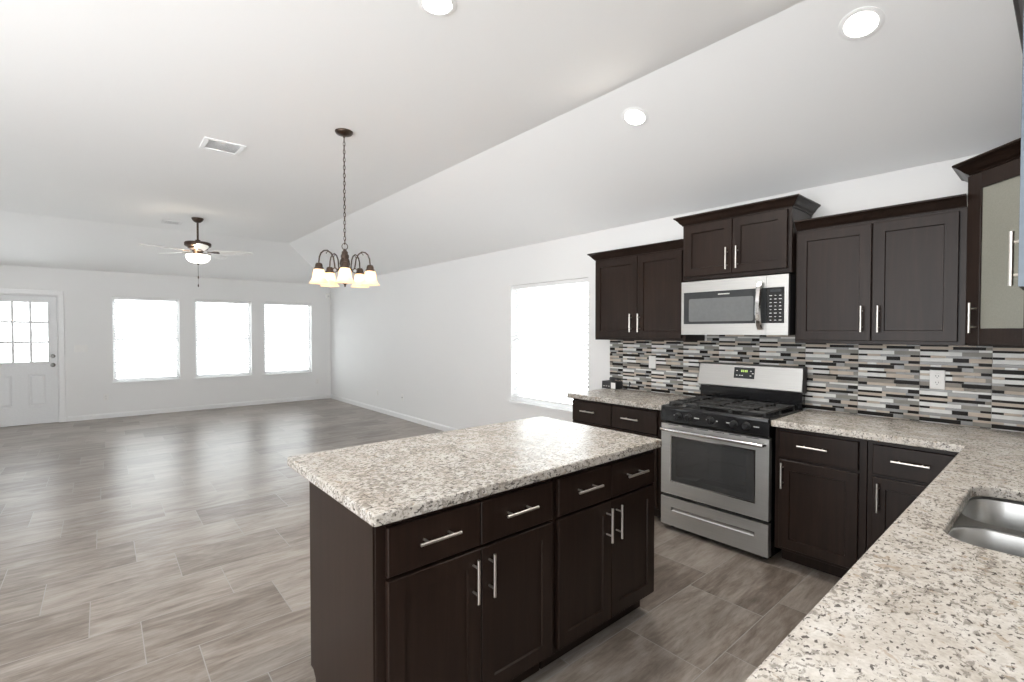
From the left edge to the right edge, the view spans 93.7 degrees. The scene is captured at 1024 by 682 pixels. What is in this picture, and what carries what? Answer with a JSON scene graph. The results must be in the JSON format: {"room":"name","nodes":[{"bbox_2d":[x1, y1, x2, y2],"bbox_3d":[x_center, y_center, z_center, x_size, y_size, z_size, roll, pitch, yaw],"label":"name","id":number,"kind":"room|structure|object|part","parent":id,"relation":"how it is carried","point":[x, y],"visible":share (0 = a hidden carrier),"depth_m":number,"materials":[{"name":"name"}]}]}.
{"room":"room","nodes":[
{"label":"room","id":0,"kind":"room"},
{"bbox_2d":[0,265,330,421],"bbox_3d":[-6.712,0.062,8.291,7.340,2.478,0.140,-1,1,-41],"label":"wall","id":1,"kind":"structure","parent":0,"point":[88,294],"depth_m":8.63,"materials":[{"name":"paint"}]},
{"bbox_2d":[0,294,58,426],"bbox_3d":[-7.637,0.301,7.417,0.888,2.022,0.112,-1,1,-41],"label":"door","id":2,"kind":"structure","parent":1,"relation":"in","point":[28,390],"depth_m":7.52,"materials":[{"name":"paint"}]},
{"bbox_3d":[-7.644,0.775,7.460,0.604,0.514,0.032,-1,1,-41],"label":"raised panel","id":3,"kind":"part","parent":2,"relation":"part of","materials":[{"name":"paint"}]},
{"bbox_3d":[-7.610,-0.137,7.448,0.653,1.000,0.022,-1,1,-41],"label":"muntin frame","id":4,"kind":"part","parent":2,"relation":"part of","materials":[{"name":"paint"}]},
{"bbox_2d":[0,289,65,421],"bbox_3d":[-7.675,0.259,7.460,1.063,2.116,0.156,-1,1,-41],"label":"door frame","id":5,"kind":"structure","parent":1,"relation":"attached to","point":[59,294],"depth_m":7.71,"materials":[{"name":"wood"}]},
{"bbox_2d":[110,297,182,383],"bbox_3d":[-6.454,-0.021,8.489,1.030,1.480,0.163,-1,1,-41],"label":"window","id":6,"kind":"structure","parent":1,"relation":"in","point":[113,300],"depth_m":8.42,"materials":[{"name":"white plastic"}]},
{"bbox_2d":[113,297,178,379],"bbox_3d":[-6.442,-0.048,8.475,0.916,1.422,0.069,-1,1,-41],"label":"window blind","id":7,"kind":"object","parent":6,"relation":"attached to","point":[114,298],"visible":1,"depth_m":8.46,"materials":[{"name":"white plastic"}]},
{"bbox_3d":[-6.446,0.653,8.493,0.916,0.018,0.040,-1,1,-41],"label":"rail","id":8,"kind":"part","parent":7,"relation":"part of","materials":[{"name":"white plastic"}]},
{"bbox_3d":[-6.410,0.710,8.451,1.030,0.021,0.027,-1,1,-41],"label":"sill","id":9,"kind":"part","parent":6,"relation":"part of","materials":[{"name":"wood"}]},
{"bbox_2d":[68,394,330,421],"bbox_3d":[-6.715,1.260,8.211,7.200,0.083,0.013,-1,1,-41],"label":"baseboard","id":10,"kind":"structure","parent":1,"relation":"attached to","point":[247,403],"depth_m":8.86,"materials":[{"name":"wood"}]},
{"bbox_2d":[193,302,254,378],"bbox_3d":[-5.557,-0.036,9.256,1.030,1.480,0.163,-1,1,-41],"label":"window","id":11,"kind":"structure","parent":1,"relation":"in","point":[248,309],"depth_m":9.25,"materials":[{"name":"white plastic"}]},
{"bbox_2d":[195,300,250,375],"bbox_3d":[-5.546,-0.064,9.242,0.916,1.422,0.069,-1,1,-41],"label":"window blind","id":12,"kind":"object","parent":11,"relation":"attached to","point":[204,301],"visible":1,"depth_m":9.23,"materials":[{"name":"white plastic"}]},
{"bbox_3d":[-5.550,0.638,9.260,0.916,0.018,0.040,-1,1,-41],"label":"rail","id":13,"kind":"part","parent":12,"relation":"part of","materials":[{"name":"white plastic"}]},
{"bbox_3d":[-5.513,0.695,9.218,1.030,0.021,0.027,-1,1,-41],"label":"sill","id":14,"kind":"part","parent":11,"relation":"part of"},
{"bbox_2d":[262,305,314,375],"bbox_3d":[-4.676,-0.051,10.010,1.020,1.480,0.163,-1,1,-41],"label":"window","id":15,"kind":"structure","parent":1,"relation":"in","point":[305,371],"depth_m":10.04,"materials":[{"name":"white plastic"}]},
{"bbox_2d":[264,302,310,372],"bbox_3d":[-4.664,-0.078,9.996,0.906,1.422,0.069,-1,1,-41],"label":"window blind","id":16,"kind":"object","parent":15,"relation":"attached to","point":[305,357],"visible":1,"depth_m":9.98,"materials":[{"name":"white plastic"}]},
{"bbox_3d":[-4.668,0.623,10.014,0.906,0.018,0.040,-1,1,-41],"label":"rail","id":17,"kind":"part","parent":16,"relation":"part of","materials":[{"name":"white plastic"}]},
{"bbox_3d":[-4.632,0.680,9.973,1.020,0.021,0.027,-1,1,-41],"label":"sill","id":18,"kind":"part","parent":15,"relation":"part of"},
{"bbox_2d":[0,398,840,681],"bbox_3d":[-2.548,1.457,3.452,7.340,0.120,12.949,-1,1,-41],"label":"floor","id":19,"kind":"structure","parent":0,"point":[173,546],"depth_m":2.92,"materials":[{"name":"grey wood"}]},
{"bbox_2d":[309,478,552,681],"bbox_3d":[-0.310,0.989,1.962,0.791,0.872,0.670,-1,1,-41],"label":"base cabinet","id":20,"kind":"object","parent":19,"relation":"on","point":[462,592],"visible":0.96,"depth_m":1.70,"materials":[{"name":"brown wood"}]},
{"bbox_3d":[-0.623,0.994,1.726,0.008,0.872,0.594,-1,1,-41],"label":"panel","id":21,"kind":"part","parent":20,"relation":"part of","materials":[{"name":"brown wood"}]},
{"bbox_3d":[-0.257,0.664,1.626,0.362,0.158,0.020,-1,1,-41],"label":"drawer","id":22,"kind":"part","parent":20,"relation":"part of","materials":[{"name":"brown wood"}]},
{"bbox_3d":[-0.256,1.031,1.634,0.364,0.553,0.020,-1,1,-41],"label":"door","id":23,"kind":"part","parent":20,"relation":"part of","materials":[{"name":"brown wood"}]},
{"bbox_3d":[-0.241,0.654,1.600,0.157,0.012,0.040,-1,1,-41],"label":"handle","id":24,"kind":"part","parent":20,"relation":"part of","materials":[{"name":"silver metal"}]},
{"bbox_2d":[287,416,661,526],"bbox_3d":[-0.112,0.525,2.282,1.558,0.040,0.892,-1,1,-41],"label":"countertop","id":25,"kind":"structure","parent":20,"relation":"on","point":[385,482],"depth_m":2.03,"materials":[{"name":"stone"}]},
{"bbox_3d":[-0.126,0.851,1.703,0.012,0.157,0.040,-1,1,-41],"label":"handle","id":26,"kind":"part","parent":20,"relation":"part of","materials":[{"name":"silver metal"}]},
{"bbox_3d":[-0.071,0.850,1.750,0.012,0.157,0.040,-1,1,-41],"label":"handle","id":27,"kind":"part","parent":20,"relation":"part of","materials":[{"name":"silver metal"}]},
{"bbox_3d":[0.023,0.659,1.865,0.368,0.158,0.020,-1,1,-41],"label":"drawer","id":28,"kind":"part","parent":20,"relation":"part of","materials":[{"name":"brown wood"}]},
{"bbox_3d":[0.024,1.026,1.873,0.366,0.553,0.020,-1,1,-41],"label":"door","id":29,"kind":"part","parent":20,"relation":"part of","materials":[{"name":"brown wood"}]},
{"bbox_3d":[0.035,0.649,1.836,0.157,0.012,0.040,-1,1,-41],"label":"handle","id":30,"kind":"part","parent":20,"relation":"part of","materials":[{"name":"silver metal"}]},
{"bbox_2d":[539,450,654,668],"bbox_3d":[0.273,0.979,2.461,0.740,0.872,0.670,-1,1,-41],"label":"base cabinet","id":31,"kind":"object","parent":19,"relation":"on","point":[603,519],"visible":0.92,"depth_m":2.19,"materials":[{"name":"brown wood"}]},
{"bbox_3d":[0.322,0.654,2.122,0.350,0.158,0.020,-1,1,-41],"label":"drawer","id":32,"kind":"part","parent":31,"relation":"part of","materials":[{"name":"brown wood"}]},
{"bbox_3d":[0.323,1.021,2.129,0.352,0.553,0.020,-1,1,-41],"label":"door","id":33,"kind":"part","parent":31,"relation":"part of","materials":[{"name":"brown wood"}]},
{"bbox_3d":[0.338,0.644,2.095,0.157,0.012,0.040,-1,1,-41],"label":"handle","id":34,"kind":"part","parent":31,"relation":"part of","materials":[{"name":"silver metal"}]},
{"bbox_3d":[0.449,0.842,2.194,0.012,0.157,0.040,-1,1,-41],"label":"handle","id":35,"kind":"part","parent":31,"relation":"part of","materials":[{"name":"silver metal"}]},
{"bbox_3d":[0.504,0.841,2.241,0.012,0.157,0.040,-1,1,-41],"label":"handle","id":36,"kind":"part","parent":31,"relation":"part of","materials":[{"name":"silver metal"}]},
{"bbox_3d":[0.592,0.649,2.352,0.353,0.158,0.020,-1,1,-41],"label":"drawer","id":37,"kind":"part","parent":31,"relation":"part of","materials":[{"name":"brown wood"}]},
{"bbox_3d":[0.592,1.017,2.360,0.351,0.553,0.020,-1,1,-41],"label":"door","id":38,"kind":"part","parent":31,"relation":"part of","materials":[{"name":"brown wood"}]},
{"bbox_3d":[0.604,0.640,2.323,0.157,0.012,0.040,-1,1,-41],"label":"handle","id":39,"kind":"part","parent":31,"relation":"part of","materials":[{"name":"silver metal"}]},
{"bbox_2d":[573,398,664,517],"bbox_3d":[1.055,0.946,4.145,0.668,0.872,0.917,-1,1,-41],"label":"base cabinet","id":40,"kind":"object","parent":19,"relation":"on","point":[622,418],"visible":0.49,"depth_m":3.84,"materials":[{"name":"brown wood"}]},
{"bbox_3d":[0.686,0.616,4.132,0.020,0.175,0.427,-1,1,-41],"label":"drawer","id":41,"kind":"part","parent":40,"relation":"part of","materials":[{"name":"brown wood"}]},
{"bbox_3d":[0.686,0.987,4.140,0.020,0.543,0.427,-1,1,-41],"label":"door","id":42,"kind":"part","parent":40,"relation":"part of","materials":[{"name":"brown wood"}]},
{"bbox_2d":[567,388,693,410],"bbox_3d":[1.053,0.489,4.147,0.659,0.040,0.944,-1,1,-41],"label":"countertop","id":43,"kind":"structure","parent":40,"relation":"on","point":[627,397],"depth_m":4.07,"materials":[{"name":"stone"}]},
{"bbox_2d":[602,380,621,388],"bbox_3d":[0.970,0.422,4.649,0.105,0.072,0.168,-1,1,-41],"label":"device box","id":44,"kind":"object","parent":43,"relation":"on","point":[609,384],"visible":0.99,"depth_m":4.60,"materials":[{"name":"grey plastic"}]},
{"bbox_2d":[609,377,630,388],"bbox_3d":[1.024,0.404,4.591,0.214,0.110,0.066,1,1,40],"label":"coiled cord","id":45,"kind":"object","parent":44,"relation":"on","point":[610,378],"visible":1,"depth_m":4.58,"materials":[{"name":"grey plastic"}]},
{"bbox_3d":[0.966,0.993,3.812,0.020,0.543,0.427,-1,1,-41],"label":"door","id":46,"kind":"part","parent":40,"relation":"part of","materials":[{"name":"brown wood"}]},
{"bbox_3d":[0.966,0.622,3.805,0.020,0.175,0.427,-1,1,-41],"label":"drawer","id":47,"kind":"part","parent":40,"relation":"part of","materials":[{"name":"brown wood"}]},
{"bbox_2d":[660,362,806,558],"bbox_3d":[1.575,0.788,3.471,0.690,1.216,0.768,-1,1,-41],"label":"gas range","id":48,"kind":"object","parent":19,"relation":"on","point":[718,447],"visible":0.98,"depth_m":3.32,"materials":[{"name":"silver metal"}]},
{"bbox_3d":[1.187,0.541,3.449,0.040,0.052,0.052,-1,1,-41],"label":"knob","id":49,"kind":"part","parent":48,"relation":"part of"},
{"bbox_3d":[1.239,0.542,3.388,0.040,0.052,0.052,-1,1,-41],"label":"knob","id":50,"kind":"part","parent":48,"relation":"part of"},
{"bbox_3d":[1.344,0.544,3.265,0.040,0.052,0.052,-1,1,-41],"label":"knob","id":51,"kind":"part","parent":48,"relation":"part of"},
{"bbox_3d":[1.370,1.234,3.307,0.029,0.028,0.592,-1,1,-41],"label":"recessed pull","id":52,"kind":"part","parent":48,"relation":"part of","materials":[{"name":"metal"}]},
{"bbox_3d":[1.376,1.254,3.311,0.044,0.208,0.758,-1,1,-41],"label":"storage drawer","id":53,"kind":"part","parent":48,"relation":"part of","materials":[{"name":"silver metal"}]},
{"bbox_2d":[660,422,771,521],"bbox_3d":[1.564,0.867,3.464,0.662,0.520,0.758,-1,1,-41],"label":"oven","id":54,"kind":"object","parent":48,"relation":"in","point":[726,471],"depth_m":3.24,"materials":[{"name":"metal"}]},
{"bbox_3d":[1.374,0.553,3.294,0.051,0.093,0.760,-1,1,-41],"label":"control panel","id":55,"kind":"part","parent":48,"relation":"part of","materials":[{"name":"metal"}]},
{"bbox_2d":[662,399,802,422],"bbox_3d":[1.580,0.489,3.470,0.590,0.027,0.762,-1,1,-41],"label":"cooktop","id":56,"kind":"object","parent":48,"relation":"in","point":[682,408],"depth_m":3.32,"materials":[{"name":"black metal"}]},
{"bbox_3d":[1.445,0.547,3.147,0.040,0.052,0.052,-1,1,-41],"label":"knob","id":57,"kind":"part","parent":48,"relation":"part of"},
{"bbox_3d":[1.768,0.244,3.651,0.019,0.082,0.153,-1,1,-41],"label":"display panel","id":58,"kind":"part","parent":48,"relation":"part of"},
{"bbox_3d":[1.499,0.548,3.084,0.040,0.052,0.052,-1,1,-41],"label":"knob","id":59,"kind":"part","parent":48,"relation":"part of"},
{"bbox_3d":[1.611,0.480,3.225,0.122,0.024,0.122,-1,1,-41],"label":"burner","id":60,"kind":"part","parent":48,"relation":"part of","materials":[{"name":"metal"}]},
{"bbox_2d":[774,427,867,577],"bbox_3d":[2.018,0.968,3.019,0.668,0.872,0.475,-1,1,-41],"label":"base cabinet","id":61,"kind":"object","parent":19,"relation":"on","point":[821,479],"visible":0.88,"depth_m":2.82,"materials":[{"name":"brown wood"}]},
{"bbox_3d":[1.660,0.827,2.952,0.040,0.157,0.012,-1,1,-41],"label":"handle","id":62,"kind":"part","parent":61,"relation":"part of","materials":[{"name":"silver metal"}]},
{"bbox_3d":[1.766,0.632,2.824,0.040,0.012,0.157,-1,1,-41],"label":"handle","id":63,"kind":"part","parent":61,"relation":"part of","materials":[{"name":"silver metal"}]},
{"bbox_3d":[1.800,1.009,2.838,0.020,0.544,0.410,-1,1,-41],"label":"door","id":64,"kind":"part","parent":61,"relation":"part of","materials":[{"name":"brown wood"}]},
{"bbox_3d":[1.800,0.639,2.831,0.020,0.160,0.410,-1,1,-41],"label":"drawer","id":65,"kind":"part","parent":61,"relation":"part of","materials":[{"name":"brown wood"}]},
{"bbox_2d":[866,440,957,551],"bbox_3d":[2.491,0.979,2.467,0.668,0.872,0.972,-1,1,-41],"label":"base cabinet","id":66,"kind":"object","parent":19,"relation":"on","point":[898,474],"visible":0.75,"depth_m":2.55,"materials":[{"name":"brown wood"}]},
{"bbox_3d":[1.972,0.846,2.588,0.040,0.157,0.012,-1,1,-41],"label":"handle","id":67,"kind":"part","parent":66,"relation":"part of","materials":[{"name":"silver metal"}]},
{"bbox_2d":[745,409,1023,681],"bbox_3d":[1.313,0.536,1.767,3.359,0.040,1.463,-1,1,-41],"label":"countertop","id":68,"kind":"structure","parent":66,"relation":"on","point":[923,603],"depth_m":1.01,"materials":[{"name":"stone"}]},
{"bbox_2d":[948,496,1023,557],"bbox_3d":[1.547,0.661,1.365,0.752,0.191,0.460,-1,1,-41],"label":"sink","id":69,"kind":"object","parent":68,"relation":"in","point":[996,524],"visible":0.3,"depth_m":1.49,"materials":[{"name":"metal"}]},
{"bbox_3d":[1.401,0.664,1.240,0.328,0.189,0.422,-1,1,-41],"label":"bowl","id":70,"kind":"part","parent":69,"relation":"part of","materials":[{"name":"metal"}]},
{"bbox_3d":[1.686,0.659,1.484,0.348,0.189,0.422,-1,1,-41],"label":"bowl","id":71,"kind":"part","parent":69,"relation":"part of","materials":[{"name":"metal"}]},
{"bbox_3d":[2.096,1.016,2.493,0.020,0.544,0.369,-1,1,-41],"label":"door","id":72,"kind":"part","parent":66,"relation":"part of","materials":[{"name":"brown wood"}]},
{"bbox_3d":[2.060,0.638,2.481,0.040,0.012,0.157,-1,1,-41],"label":"handle","id":73,"kind":"part","parent":66,"relation":"part of","materials":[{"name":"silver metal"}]},
{"bbox_3d":[2.096,0.646,2.485,0.020,0.160,0.369,-1,1,-41],"label":"drawer","id":74,"kind":"part","parent":66,"relation":"part of","materials":[{"name":"brown wood"}]},
{"bbox_2d":[0,0,1022,284],"bbox_3d":[-2.555,-1.397,3.297,7.200,0.637,12.809,-1,1,-41],"label":"ceiling","id":75,"kind":"structure","parent":0,"point":[485,126],"depth_m":3.12,"materials":[{"name":"paint"}]},
{"bbox_2d":[161,220,182,224],"bbox_3d":[-4.760,-1.658,6.714,0.230,0.008,0.245,-1,1,-41],"label":"ceiling vent","id":76,"kind":"object","parent":75,"relation":"in","point":[162,221],"visible":1,"depth_m":6.71,"materials":[{"name":"metal"}]},
{"bbox_2d":[140,217,252,286],"bbox_3d":[-4.223,-1.194,6.448,1.269,0.928,1.229,-1,1,-41],"label":"ceiling fan","id":77,"kind":"object","parent":75,"relation":"hanging from","point":[198,247],"visible":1,"depth_m":6.44,"materials":[{"name":"brown metal"}]},
{"bbox_3d":[-4.484,-1.205,6.138,0.134,0.036,0.477,1,1,34],"label":"blade","id":78,"kind":"part","parent":77,"relation":"part of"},
{"bbox_3d":[-4.247,-1.108,6.491,0.284,0.112,0.286,-1,1,-41],"label":"lamp shade","id":79,"kind":"part","parent":77,"relation":"part of","materials":[{"name":"glass"}]},
{"bbox_3d":[-3.989,-1.205,6.155,0.138,0.036,0.479,-1,1,-41],"label":"blade","id":80,"kind":"part","parent":77,"relation":"part of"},
{"bbox_3d":[-4.263,-1.220,6.912,0.134,0.036,0.477,0,1,-2],"label":"blade","id":81,"kind":"part","parent":77,"relation":"part of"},
{"bbox_3d":[-3.850,-1.214,6.635,0.477,0.036,0.134,0,1,-20],"label":"blade","id":82,"kind":"part","parent":77,"relation":"part of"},
{"bbox_2d":[199,137,245,155],"bbox_3d":[-2.391,-1.604,3.964,0.292,0.008,0.275,-1,1,-41],"label":"ceiling vent","id":83,"kind":"object","parent":75,"relation":"in","point":[207,143],"visible":1,"depth_m":3.96,"materials":[{"name":"metal"}]},
{"bbox_2d":[309,128,379,287],"bbox_3d":[-1.299,-1.008,3.677,0.503,1.188,0.514,-1,1,-41],"label":"chandelier","id":84,"kind":"object","parent":75,"relation":"hanging from","point":[327,278],"visible":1,"depth_m":3.67,"materials":[{"name":"glass"}]},
{"bbox_3d":[-1.440,-0.485,3.577,0.148,0.112,0.148,-1,1,-41],"label":"lamp shade","id":85,"kind":"part","parent":84,"relation":"part of","materials":[{"name":"glass"}]},
{"bbox_3d":[-1.378,-0.604,3.622,0.164,0.168,0.010,-1,1,-37],"label":"arm","id":86,"kind":"part","parent":84,"relation":"part of","materials":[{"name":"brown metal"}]},
{"bbox_3d":[-1.444,-0.489,3.804,0.148,0.112,0.148,-1,1,-41],"label":"lamp shade","id":87,"kind":"part","parent":84,"relation":"part of","materials":[{"name":"glass"}]},
{"bbox_3d":[-1.381,-0.606,3.758,0.164,0.168,0.010,1,1,35],"label":"arm","id":88,"kind":"part","parent":84,"relation":"part of","materials":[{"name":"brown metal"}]},
{"bbox_3d":[-1.286,-1.151,3.681,0.016,0.825,0.015,0,1,4],"label":"chain","id":89,"kind":"part","parent":84,"relation":"part of","materials":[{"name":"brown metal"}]},
{"bbox_3d":[-1.222,-0.483,3.512,0.148,0.112,0.148,-1,1,-41],"label":"lamp shade","id":90,"kind":"part","parent":84,"relation":"part of","materials":[{"name":"glass"}]},
{"bbox_3d":[-1.252,-0.607,3.803,0.010,0.168,0.164,0,1,17],"label":"arm","id":91,"kind":"part","parent":84,"relation":"part of","materials":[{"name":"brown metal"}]},
{"bbox_3d":[-1.230,-0.491,3.879,0.148,0.112,0.148,-1,1,-41],"label":"lamp shade","id":92,"kind":"part","parent":84,"relation":"part of","materials":[{"name":"glass"}]},
{"bbox_3d":[-1.170,-0.605,3.694,0.130,0.168,0.109,-1,1,-41],"label":"arm","id":93,"kind":"part","parent":84,"relation":"part of","materials":[{"name":"brown metal"}]},
{"bbox_3d":[-1.093,-0.487,3.698,0.148,0.112,0.148,-1,1,-41],"label":"lamp shade","id":94,"kind":"part","parent":84,"relation":"part of","materials":[{"name":"glass"}]},
{"bbox_2d":[418,0,456,16],"bbox_3d":[-0.349,-1.571,2.240,0.180,0.007,0.180,-1,1,-41],"label":"recessed light","id":95,"kind":"object","parent":75,"relation":"in","point":[437,8],"visible":1,"depth_m":2.26,"materials":[{"name":"paint"}]},
{"bbox_2d":[621,107,648,126],"bbox_3d":[0.823,-1.498,3.212,0.179,0.068,0.168,1,2,44],"label":"recessed light","id":96,"kind":"object","parent":75,"relation":"in","point":[635,116],"visible":1,"depth_m":3.20,"materials":[{"name":"paint"}]},
{"bbox_2d":[838,6,884,40],"bbox_3d":[1.634,-1.484,2.247,0.179,0.068,0.168,1,2,44],"label":"recessed light","id":97,"kind":"object","parent":75,"relation":"in","point":[861,23],"visible":1,"depth_m":2.24,"materials":[{"name":"paint"}]},
{"bbox_2d":[330,153,1023,432],"bbox_3d":[-0.364,0.099,6.404,0.150,2.478,10.984,-1,1,-41],"label":"wall","id":98,"kind":"structure","parent":0,"point":[439,336],"depth_m":4.89,"materials":[{"name":"paint"}]},
{"bbox_2d":[331,394,457,431],"bbox_3d":[-1.488,1.272,7.630,0.013,0.083,7.665,-1,1,-41],"label":"baseboard","id":99,"kind":"structure","parent":98,"relation":"attached to","point":[370,407],"depth_m":8.16,"materials":[{"name":"wood"}]},
{"bbox_2d":[507,283,587,413],"bbox_3d":[0.428,0.049,5.459,0.163,1.430,1.318,-1,1,-41],"label":"window","id":100,"kind":"structure","parent":98,"relation":"in","point":[517,294],"depth_m":5.77,"materials":[{"name":"white plastic"}]},
{"bbox_3d":[0.376,0.754,5.429,0.027,0.021,1.318,-1,1,-41],"label":"sill","id":101,"kind":"part","parent":100,"relation":"part of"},
{"bbox_2d":[512,278,587,405],"bbox_3d":[0.414,0.016,5.447,0.069,1.362,1.204,-1,1,-41],"label":"window blind","id":102,"kind":"object","parent":100,"relation":"attached to","point":[581,280],"visible":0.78,"depth_m":5.43,"materials":[{"name":"white plastic"}]},
{"bbox_3d":[0.419,0.688,5.464,0.040,0.018,1.204,-1,1,-41],"label":"rail","id":103,"kind":"part","parent":102,"relation":"part of","materials":[{"name":"white plastic"}]},
{"bbox_2d":[587,239,704,340],"bbox_3d":[1.149,-0.407,4.228,0.363,0.798,0.967,-1,1,-41],"label":"upper cabinet","id":104,"kind":"object","parent":98,"relation":"attached to","point":[638,289],"visible":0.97,"depth_m":4.07,"materials":[{"name":"brown wood"}]},
{"bbox_3d":[0.927,-0.379,4.284,0.020,0.698,0.456,-1,1,-41],"label":"door","id":105,"kind":"part","parent":104,"relation":"part of","materials":[{"name":"brown wood"}]},
{"bbox_3d":[1.149,-0.774,4.224,0.358,0.063,0.963,-1,1,-41],"label":"crown molding","id":106,"kind":"part","parent":104,"relation":"part of","materials":[{"name":"brown wood"}]},
{"bbox_3d":[1.212,-0.372,3.952,0.020,0.698,0.410,-1,1,-41],"label":"door","id":107,"kind":"part","parent":104,"relation":"part of","materials":[{"name":"brown wood"}]},
{"bbox_2d":[649,356,655,368],"bbox_3d":[1.275,0.194,4.367,0.008,0.114,0.070,-1,1,-41],"label":"wall switch","id":108,"kind":"object","parent":98,"relation":"attached to","point":[652,359],"visible":1,"depth_m":4.36,"materials":[{"name":"white plastic"}]},
{"bbox_2d":[673,194,820,281],"bbox_3d":[1.698,-0.705,3.538,0.417,0.490,0.886,-1,1,-41],"label":"upper cabinet","id":109,"kind":"object","parent":98,"relation":"attached to","point":[756,238],"visible":0.95,"depth_m":3.37,"materials":[{"name":"brown wood"}]},
{"bbox_3d":[1.459,-0.683,3.575,0.020,0.385,0.366,-1,1,-41],"label":"door","id":110,"kind":"part","parent":109,"relation":"part of","materials":[{"name":"brown wood"}]},
{"bbox_3d":[1.536,-0.593,3.441,0.040,0.157,0.012,-1,1,-41],"label":"handle","id":111,"kind":"part","parent":109,"relation":"part of","materials":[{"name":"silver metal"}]},
{"bbox_3d":[1.584,-0.594,3.385,0.040,0.157,0.012,-1,1,-41],"label":"handle","id":112,"kind":"part","parent":109,"relation":"part of","materials":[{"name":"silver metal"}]},
{"bbox_2d":[681,274,795,334],"bbox_3d":[1.687,-0.247,3.536,0.451,0.402,0.762,-1,1,-41],"label":"microwave","id":113,"kind":"object","parent":109,"relation":"attached to","point":[756,305],"visible":0.98,"depth_m":3.37,"materials":[{"name":"silver metal"}]},
{"bbox_3d":[1.533,-0.245,3.483,0.028,0.239,0.602,-1,1,-41],"label":"door glass","id":114,"kind":"part","parent":113,"relation":"part of","materials":[{"name":"glass"}]},
{"bbox_3d":[1.673,-0.238,3.252,0.059,0.325,0.038,-1,1,-41],"label":"handle","id":115,"kind":"part","parent":113,"relation":"part of","materials":[{"name":"metal"}]},
{"bbox_3d":[1.767,-0.240,3.210,0.028,0.239,0.112,-1,1,-41],"label":"control panel","id":116,"kind":"part","parent":113,"relation":"part of","materials":[{"name":"black plastic"}]},
{"bbox_3d":[1.700,-0.919,3.536,0.412,0.063,0.886,-1,1,-41],"label":"crown molding","id":117,"kind":"part","parent":109,"relation":"part of","materials":[{"name":"brown wood"}]},
{"bbox_3d":[1.698,-0.678,3.296,0.020,0.385,0.360,-1,1,-41],"label":"door","id":118,"kind":"part","parent":109,"relation":"part of","materials":[{"name":"brown wood"}]},
{"bbox_2d":[794,194,967,345],"bbox_3d":[2.244,-0.382,2.948,0.363,0.798,0.828,-1,1,-41],"label":"upper cabinet","id":119,"kind":"object","parent":98,"relation":"attached to","point":[893,274],"visible":0.98,"depth_m":2.80,"materials":[{"name":"brown wood"}]},
{"bbox_3d":[2.014,-0.354,3.015,0.020,0.698,0.403,-1,1,-41],"label":"door","id":120,"kind":"part","parent":119,"relation":"part of","materials":[{"name":"brown wood"}]},
{"bbox_3d":[2.095,-0.132,2.878,0.040,0.157,0.012,-1,1,-41],"label":"handle","id":121,"kind":"part","parent":119,"relation":"part of","materials":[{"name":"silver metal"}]},
{"bbox_3d":[2.149,-0.129,2.816,0.040,0.157,0.012,-1,1,-41],"label":"handle","id":122,"kind":"part","parent":119,"relation":"part of","materials":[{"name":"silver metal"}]},
{"bbox_3d":[2.131,-0.747,2.843,0.055,0.063,0.822,-1,1,-41],"label":"crown molding","id":123,"kind":"part","parent":119,"relation":"part of","materials":[{"name":"brown wood"}]},
{"bbox_3d":[2.271,-0.348,2.715,0.020,0.698,0.377,-1,1,-41],"label":"door","id":124,"kind":"part","parent":119,"relation":"part of","materials":[{"name":"brown wood"}]},
{"bbox_2d":[929,370,944,389],"bbox_3d":[2.551,0.232,2.878,0.008,0.114,0.070,-1,1,-41],"label":"wall outlet","id":125,"kind":"object","parent":98,"relation":"attached to","point":[937,377],"visible":1,"depth_m":2.87,"materials":[{"name":"white plastic"}]},
{"bbox_2d":[934,374,940,378],"bbox_3d":[2.548,0.212,2.875,0.002,0.033,0.033,-1,1,-41],"label":"receptacle","id":126,"kind":"object","parent":125,"relation":"attached to","point":[936,376],"depth_m":2.87,"materials":[{"name":"white plastic"}]},
{"bbox_2d":[934,380,940,385],"bbox_3d":[2.548,0.251,2.876,0.002,0.033,0.033,-1,1,-41],"label":"receptacle","id":127,"kind":"object","parent":125,"relation":"attached to","point":[936,382],"depth_m":2.87,"materials":[{"name":"white plastic"}]},
{"bbox_2d":[952,138,1023,347],"bbox_3d":[2.590,-0.451,2.329,0.643,0.962,0.684,-1,1,-41],"label":"upper cabinet","id":128,"kind":"object","parent":98,"relation":"attached to","point":[994,308],"visible":1,"depth_m":2.39,"materials":[{"name":"brown wood"}]},
{"bbox_3d":[2.381,-0.119,2.483,0.040,0.157,0.011,0,1,7],"label":"handle","id":129,"kind":"part","parent":128,"relation":"part of","materials":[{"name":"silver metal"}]},
{"bbox_3d":[2.431,-0.904,2.479,0.213,0.063,0.711,0,1,24],"label":"crown molding","id":130,"kind":"part","parent":128,"relation":"part of","materials":[{"name":"brown wood"}]},
{"bbox_3d":[2.402,-0.422,2.344,0.006,0.728,0.240,0,1,4],"label":"frosted glass","id":131,"kind":"part","parent":128,"relation":"part of","materials":[{"name":"glass"}]},
{"bbox_3d":[1.478,-0.050,0.839,4.300,2.995,0.140,-1,1,-41],"label":"wall","id":132,"kind":"structure","parent":0,"visible":0},
{"bbox_2d":[1008,0,1023,290],"bbox_3d":[1.948,-0.641,1.587,1.263,0.988,0.393,-1,1,-41],"label":"upper cabinet","id":133,"kind":"object","parent":132,"relation":"attached to","point":[1018,4],"visible":1,"depth_m":1.34,"materials":[{"name":"brown wood"}]},
{"bbox_3d":[1.451,-0.239,1.387,0.012,0.157,0.023,-1,1,-41],"label":"handle","id":134,"kind":"part","parent":133,"relation":"part of","materials":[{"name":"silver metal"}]},
{"bbox_3d":[1.948,-1.103,1.578,1.263,0.063,0.393,-1,1,-41],"label":"crown molding","id":135,"kind":"part","parent":133,"relation":"part of","materials":[{"name":"brown wood"}]},
{"bbox_3d":[1.651,-0.608,1.523,0.593,0.905,0.020,-1,1,-41],"label":"door","id":136,"kind":"part","parent":133,"relation":"part of","materials":[{"name":"brown wood"}]}
]}

